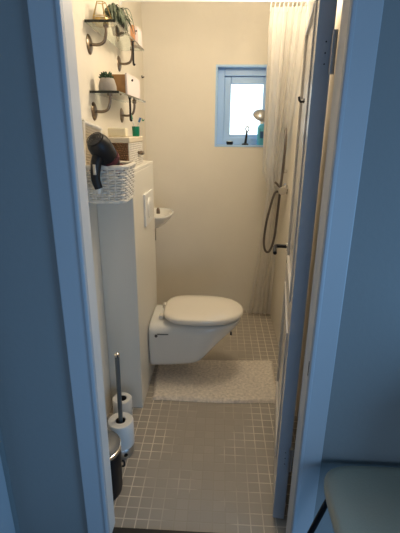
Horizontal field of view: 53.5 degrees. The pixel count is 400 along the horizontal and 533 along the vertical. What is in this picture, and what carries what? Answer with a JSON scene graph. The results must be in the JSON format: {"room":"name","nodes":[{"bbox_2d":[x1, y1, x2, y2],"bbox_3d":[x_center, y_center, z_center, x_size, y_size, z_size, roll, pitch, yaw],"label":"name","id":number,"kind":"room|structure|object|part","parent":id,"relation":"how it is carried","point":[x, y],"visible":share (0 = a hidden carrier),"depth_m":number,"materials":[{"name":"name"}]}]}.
{"room":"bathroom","nodes":[
{"label":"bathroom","id":0,"kind":"room"},
{"bbox_2d":[0,428,19,532],"bbox_3d":[-0.843,0.415,-0.611,0.115,2.600,3.688,1,19,3],"label":"wall","id":1,"kind":"structure","parent":0,"point":[2,450],"depth_m":1.45,"materials":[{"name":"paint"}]},
{"bbox_2d":[0,456,15,532],"bbox_3d":[-0.685,0.089,1.106,0.023,2.100,0.100,1,19,3],"label":"trim","id":2,"kind":"structure","parent":1,"relation":"attached to","point":[6,519],"depth_m":1.38,"materials":[{"name":"grey paint"}]},
{"bbox_2d":[72,0,145,417],"bbox_3d":[-0.521,-0.475,2.259,0.100,2.420,2.180,1,19,3],"label":"wall","id":3,"kind":"structure","parent":0,"point":[102,58],"depth_m":1.97,"materials":[{"name":"paint"}]},
{"bbox_2d":[82,120,135,203],"bbox_3d":[-0.394,-0.451,1.696,0.214,0.330,0.258,1,19,3],"label":"wicker basket","id":4,"kind":"object","parent":3,"relation":"attached to","point":[124,181],"visible":0.72,"depth_m":1.64,"materials":[{"name":"beige wicker"}]},
{"bbox_3d":[-0.465,-0.515,1.715,0.034,0.222,0.177,8,20,20],"label":"lid frame","id":5,"kind":"part","parent":4,"relation":"part of","materials":[{"name":"white wicker"}]},
{"bbox_2d":[86,132,119,193],"bbox_3d":[-0.382,-0.413,1.590,0.093,0.238,0.148,9,21,24],"label":"hair dryer","id":6,"kind":"object","parent":4,"relation":"in","point":[103,152],"visible":0.94,"depth_m":1.54,"materials":[{"name":"black plastic"}]},
{"bbox_2d":[86,132,101,144],"bbox_3d":[-0.404,-0.489,1.518,0.064,0.047,0.053,1,19,3],"label":"grille","id":7,"kind":"object","parent":6,"relation":"attached to","point":[95,138],"depth_m":1.52,"materials":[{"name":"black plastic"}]},
{"bbox_2d":[93,164,96,174],"bbox_3d":[-0.410,-0.377,1.545,0.012,0.040,0.008,1,19,3],"label":"switch","id":8,"kind":"object","parent":6,"relation":"attached to","point":[94,165],"depth_m":1.54,"materials":[{"name":"white plastic"}]},
{"bbox_3d":[-0.402,-0.389,1.573,0.048,0.164,0.071,9,21,24],"label":"handle","id":9,"kind":"part","parent":6,"relation":"part of","materials":[{"name":"black plastic"}]},
{"bbox_2d":[84,19,143,71],"bbox_3d":[-0.403,-1.075,1.978,0.133,0.124,0.648,1,19,3],"label":"glass shelf","id":10,"kind":"object","parent":3,"relation":"attached to","point":[111,30],"visible":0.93,"depth_m":1.82,"materials":[{"name":"white"}]},
{"bbox_3d":[-0.435,-0.998,1.719,0.085,0.082,0.024,1,19,3],"label":"bracket arm","id":11,"kind":"part","parent":10,"relation":"part of","materials":[{"name":"silver metal"}]},
{"bbox_2d":[93,1,111,18],"bbox_3d":[-0.425,-1.094,1.717,0.094,0.082,0.095,1,19,3],"label":"wire lantern","id":12,"kind":"object","parent":10,"relation":"on","point":[102,3],"visible":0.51,"depth_m":1.70,"materials":[{"name":"gold metal"}]},
{"bbox_3d":[-0.401,-1.129,1.962,0.130,0.008,0.642,1,19,3],"label":"glass panel","id":13,"kind":"part","parent":10,"relation":"part of","materials":[{"name":"white"}]},
{"bbox_2d":[103,3,135,34],"bbox_3d":[-0.364,-1.141,1.851,0.133,0.110,0.298,1,19,3],"label":"trailing plant","id":14,"kind":"object","parent":10,"relation":"on","point":[117,13],"visible":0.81,"depth_m":1.77,"materials":[{"name":"green plant"}]},
{"bbox_3d":[-0.407,-1.170,2.220,0.085,0.082,0.024,1,19,3],"label":"bracket arm","id":15,"kind":"part","parent":10,"relation":"part of","materials":[{"name":"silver metal"}]},
{"bbox_2d":[130,25,134,39],"bbox_3d":[-0.356,-1.239,2.135,0.020,0.088,0.080,1,19,3],"label":"carton","id":16,"kind":"object","parent":10,"relation":"on","point":[132,35],"visible":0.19,"depth_m":2.10,"materials":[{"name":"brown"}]},
{"bbox_2d":[131,41,135,65],"bbox_3d":[-0.340,-1.086,2.028,0.019,0.113,0.018,1,19,3],"label":"hook","id":17,"kind":"object","parent":10,"relation":"hanging from","point":[134,64],"visible":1,"depth_m":2.02,"materials":[{"name":"black metal"}]},
{"bbox_2d":[135,27,141,46],"bbox_3d":[-0.334,-1.244,2.158,0.017,0.082,0.112,1,19,3],"label":"carton","id":18,"kind":"object","parent":10,"relation":"on","point":[138,37],"visible":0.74,"depth_m":2.12,"materials":[{"name":"white"}]},
{"bbox_2d":[90,91,145,122],"bbox_3d":[-0.405,-0.817,2.067,0.133,0.124,0.648,1,19,3],"label":"glass shelf","id":19,"kind":"object","parent":3,"relation":"attached to","point":[116,95],"visible":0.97,"depth_m":1.84,"materials":[{"name":"white"}]},
{"bbox_3d":[-0.437,-0.741,1.808,0.085,0.082,0.024,1,19,3],"label":"bracket arm","id":20,"kind":"part","parent":19,"relation":"part of","materials":[{"name":"silver metal"}]},
{"bbox_2d":[98,71,116,90],"bbox_3d":[-0.418,-0.833,1.791,0.082,0.086,0.082,1,19,3],"label":"potted succulent","id":21,"kind":"object","parent":19,"relation":"on","point":[107,82],"visible":0.94,"depth_m":1.77,"materials":[{"name":"white ceramic"}]},
{"bbox_3d":[-0.403,-0.872,2.051,0.130,0.008,0.642,1,19,3],"label":"glass panel","id":22,"kind":"part","parent":19,"relation":"part of","materials":[{"name":"white"}]},
{"bbox_2d":[112,73,139,98],"bbox_3d":[-0.389,-0.923,2.042,0.118,0.094,0.311,1,19,3],"label":"drawer box","id":23,"kind":"object","parent":19,"relation":"on","point":[126,83],"visible":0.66,"depth_m":1.91,"materials":[{"name":"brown wood"}]},
{"bbox_3d":[-0.343,-0.922,2.040,0.010,0.094,0.311,1,19,3],"label":"panel","id":24,"kind":"part","parent":23,"relation":"part of","materials":[{"name":"white wood"}]},
{"bbox_3d":[-0.410,-0.913,2.308,0.085,0.082,0.024,1,19,3],"label":"bracket arm","id":25,"kind":"part","parent":19,"relation":"part of","materials":[{"name":"silver metal"}]},
{"bbox_2d":[128,97,132,121],"bbox_3d":[-0.349,-0.787,1.994,0.019,0.113,0.018,1,19,3],"label":"hook","id":26,"kind":"object","parent":19,"relation":"hanging from","point":[131,120],"visible":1,"depth_m":1.99,"materials":[{"name":"black metal"}]},
{"bbox_2d":[154,208,173,240],"bbox_3d":[-0.319,-0.322,2.840,0.258,0.332,0.366,1,19,3],"label":"basin","id":27,"kind":"object","parent":3,"relation":"attached to","point":[162,215],"visible":0.41,"depth_m":2.77,"materials":[{"name":"white ceramic"}]},
{"bbox_3d":[-0.318,-0.331,2.837,0.260,0.115,0.370,1,19,3],"label":"bowl","id":28,"kind":"part","parent":27,"relation":"part of","materials":[{"name":"white ceramic"}]},
{"bbox_2d":[119,0,308,5],"bbox_3d":[0.072,-1.466,2.192,1.043,0.056,0.048,1,19,3],"label":"curtain rod","id":29,"kind":"object","parent":3,"relation":"attached to","point":[120,1],"visible":0.84,"depth_m":2.19,"materials":[{"name":"white plastic"}]},
{"bbox_3d":[0.461,-1.436,2.181,0.009,0.071,0.037,1,19,3],"label":"curtain ring","id":30,"kind":"object","parent":29,"relation":"hanging from","visible":0},
{"bbox_2d":[248,5,307,313],"bbox_3d":[0.491,-0.515,2.789,0.208,2.128,0.582,1,19,3],"label":"shower curtain","id":31,"kind":"object","parent":30,"relation":"hanging from","point":[286,33],"visible":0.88,"depth_m":2.51,"materials":[{"name":"white fabric"}]},
{"bbox_2d":[97,161,156,407],"bbox_3d":[-0.384,0.082,2.330,0.196,1.322,0.593,1,19,3],"label":"wall","id":32,"kind":"structure","parent":0,"point":[126,230],"depth_m":2.09,"materials":[{"name":"white paint"}]},
{"bbox_2d":[108,136,143,164],"bbox_3d":[-0.386,-0.592,2.037,0.174,0.141,0.337,1,19,3],"label":"storage basket","id":33,"kind":"object","parent":32,"relation":"on","point":[130,148],"visible":0.62,"depth_m":1.89,"materials":[{"name":"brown wicker"}]},
{"bbox_2d":[108,128,127,136],"bbox_3d":[-0.407,-0.666,1.972,0.090,0.042,0.055,1,19,3],"label":"carton","id":34,"kind":"object","parent":33,"relation":"on","point":[112,132],"visible":1,"depth_m":1.95,"materials":[{"name":"beige cardboard"}]},
{"bbox_2d":[132,126,139,135],"bbox_3d":[-0.342,-0.720,2.117,0.040,0.050,0.040,1,19,3],"label":"toothbrush cup","id":35,"kind":"object","parent":33,"relation":"on","point":[135,129],"visible":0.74,"depth_m":2.10,"materials":[{"name":"teal plastic"}]},
{"bbox_3d":[-0.291,-0.336,2.249,0.012,0.177,0.235,1,19,3],"label":"flush plate","id":36,"kind":"part","parent":32,"relation":"part of","materials":[{"name":"white plastic"}]},
{"bbox_2d":[149,295,242,364],"bbox_3d":[-0.018,0.415,2.515,0.568,0.365,0.380,1,19,3],"label":"toilet","id":37,"kind":"object","parent":32,"relation":"attached to","point":[183,329],"visible":1,"depth_m":2.37,"materials":[{"name":"white ceramic"}]},
{"bbox_3d":[0.021,0.285,2.469,0.455,0.013,0.344,1,19,3],"label":"seat","id":38,"kind":"part","parent":37,"relation":"part of","materials":[{"name":"beige plastic"}]},
{"bbox_3d":[0.024,0.260,2.460,0.486,0.034,0.380,1,19,3],"label":"lid","id":39,"kind":"part","parent":37,"relation":"part of","materials":[{"name":"beige plastic"}]},
{"bbox_2d":[0,0,399,532],"bbox_3d":[0.557,-0.165,1.108,2.800,2.600,0.082,1,19,3],"label":"wall","id":40,"kind":"structure","parent":0,"point":[38,426],"depth_m":1.21,"materials":[{"name":"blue paint"}]},
{"bbox_2d":[27,0,114,532],"bbox_3d":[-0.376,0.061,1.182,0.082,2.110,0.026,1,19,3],"label":"trim","id":41,"kind":"structure","parent":40,"relation":"attached to","point":[46,17],"depth_m":1.12,"materials":[{"name":"grey paint"}]},
{"bbox_2d":[112,527,210,532],"bbox_3d":[-0.004,1.054,1.536,0.680,0.006,0.057,1,19,3],"label":"threshold","id":42,"kind":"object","parent":40,"relation":"attached to","point":[116,529],"depth_m":1.56,"materials":[{"name":"black"}]},
{"bbox_2d":[286,0,383,532],"bbox_3d":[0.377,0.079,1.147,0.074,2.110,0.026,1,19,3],"label":"trim","id":43,"kind":"structure","parent":40,"relation":"attached to","point":[365,16],"depth_m":1.08,"materials":[{"name":"grey paint"}]},
{"bbox_2d":[107,310,297,532],"bbox_3d":[0.055,0.713,2.616,1.400,0.050,2.215,1,19,3],"label":"floor","id":44,"kind":"structure","parent":0,"point":[192,466],"depth_m":1.90,"materials":[{"name":"tile"}]},
{"bbox_2d":[107,429,124,500],"bbox_3d":[-0.429,0.853,1.706,0.188,0.269,0.188,-16,25,-39],"label":"pedal bin","id":45,"kind":"object","parent":44,"relation":"on","point":[114,440],"visible":0.3,"depth_m":1.67,"materials":[{"name":"black metal"}]},
{"bbox_3d":[-0.428,0.739,1.667,0.182,0.028,0.182,1,19,3],"label":"lid","id":46,"kind":"part","parent":45,"relation":"part of","materials":[{"name":"silver metal"}]},
{"bbox_2d":[114,352,133,459],"bbox_3d":[-0.379,0.647,1.869,0.116,0.554,0.116,1,19,3],"label":"stand","id":47,"kind":"object","parent":44,"relation":"on","point":[126,454],"visible":0.56,"depth_m":1.85,"materials":[{"name":"silver metal"}]},
{"bbox_2d":[108,412,134,450],"bbox_3d":[-0.380,0.796,1.920,0.122,0.134,0.122,1,19,3],"label":"toilet roll","id":48,"kind":"object","parent":47,"relation":"on","point":[125,430],"visible":0.83,"depth_m":1.88,"materials":[{"name":"white paper"}]},
{"bbox_2d":[151,360,275,402],"bbox_3d":[0.102,0.710,2.516,0.796,0.018,0.475,1,19,3],"label":"bath mat","id":49,"kind":"object","parent":44,"relation":"on","point":[210,381],"visible":0.91,"depth_m":2.47,"materials":[{"name":"white fabric"}]},
{"bbox_3d":[-0.413,0.824,2.143,0.094,0.040,0.094,1,19,3],"label":"stand","id":50,"kind":"object","parent":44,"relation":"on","visible":0},
{"bbox_2d":[112,392,132,415],"bbox_3d":[-0.412,0.749,2.117,0.102,0.116,0.102,1,19,3],"label":"toilet roll","id":51,"kind":"object","parent":50,"relation":"on","point":[126,397],"visible":0.43,"depth_m":2.08,"materials":[{"name":"white paper"}]},
{"bbox_2d":[141,2,290,309],"bbox_3d":[0.103,-0.792,3.195,1.243,2.420,0.160,1,19,3],"label":"wall","id":52,"kind":"structure","parent":0,"point":[209,244],"depth_m":3.09,"materials":[{"name":"paint"}]},
{"bbox_2d":[214,65,266,146],"bbox_3d":[0.347,-1.210,3.023,0.460,0.570,0.139,1,19,3],"label":"window","id":53,"kind":"structure","parent":52,"relation":"in","point":[240,89],"depth_m":3.04,"materials":[{"name":"blue paint"}]},
{"bbox_3d":[0.357,-1.210,3.072,0.344,0.460,0.045,1,19,3],"label":"sash","id":54,"kind":"part","parent":53,"relation":"part of","materials":[{"name":"blue paint"}]},
{"bbox_2d":[242,126,249,144],"bbox_3d":[0.352,-1.012,3.063,0.055,0.141,0.052,1,19,3],"label":"stand","id":55,"kind":"object","parent":53,"relation":"on","point":[245,141],"visible":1,"depth_m":3.06,"materials":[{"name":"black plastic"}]},
{"bbox_3d":[0.358,-1.213,3.080,0.252,0.368,0.006,1,19,3],"label":"pane","id":56,"kind":"part","parent":53,"relation":"part of","materials":[{"name":"glass"}]},
{"bbox_2d":[257,121,263,144],"bbox_3d":[0.471,-1.028,3.045,0.064,0.186,0.066,1,19,3],"label":"shampoo bottle","id":57,"kind":"object","parent":53,"relation":"on","point":[260,130],"visible":0.66,"depth_m":3.02,"materials":[{"name":"teal plastic"}]},
{"bbox_2d":[270,0,342,417],"bbox_3d":[0.620,-0.447,2.205,0.100,2.420,2.180,1,19,3],"label":"wall","id":58,"kind":"structure","parent":0,"point":[285,200],"depth_m":2.48,"materials":[{"name":"paint"}]},
{"bbox_2d":[253,109,287,252],"bbox_3d":[0.510,-0.664,2.792,0.193,1.113,0.392,-6,20,-18],"label":"shower","id":59,"kind":"object","parent":58,"relation":"attached to","point":[259,114],"visible":0.8,"depth_m":2.75,"materials":[{"name":"silver metal"}]},
{"bbox_3d":[0.554,-0.511,2.674,0.058,0.058,0.040,1,19,3],"label":"knob","id":60,"kind":"part","parent":59,"relation":"part of","materials":[{"name":"beige metal"}]},
{"bbox_2d":[273,0,337,518],"bbox_3d":[0.411,-0.033,1.624,0.182,1.988,0.749,2,19,5],"label":"door","id":61,"kind":"structure","parent":58,"relation":"in","point":[321,35],"depth_m":1.32,"materials":[{"name":"grey paint"}]},
{"bbox_3d":[0.367,-0.086,1.902,0.059,0.022,0.136,14,23,33],"label":"lever","id":62,"kind":"part","parent":61,"relation":"part of","materials":[{"name":"black plastic"}]},
{"bbox_3d":[0.374,-0.079,1.621,0.013,1.660,0.535,4,19,10],"label":"panel moulding","id":63,"kind":"part","parent":61,"relation":"part of","materials":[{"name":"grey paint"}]},
{"bbox_3d":[0.449,1.691,-0.219,2.800,0.052,3.735,1,19,3],"label":"floor","id":64,"kind":"structure","parent":0,"visible":0},
{"bbox_2d":[307,466,399,532],"bbox_3d":[0.607,0.767,1.135,0.643,0.817,0.421,1,19,3],"label":"chair","id":65,"kind":"object","parent":64,"relation":"on","point":[358,499],"visible":1,"depth_m":1.21,"materials":[{"name":"teal"}]},
{"bbox_3d":[0.387,0.908,1.306,0.193,0.419,0.022,5,19,12],"label":"leg","id":66,"kind":"part","parent":65,"relation":"part of","materials":[{"name":"black plastic"}]}
]}

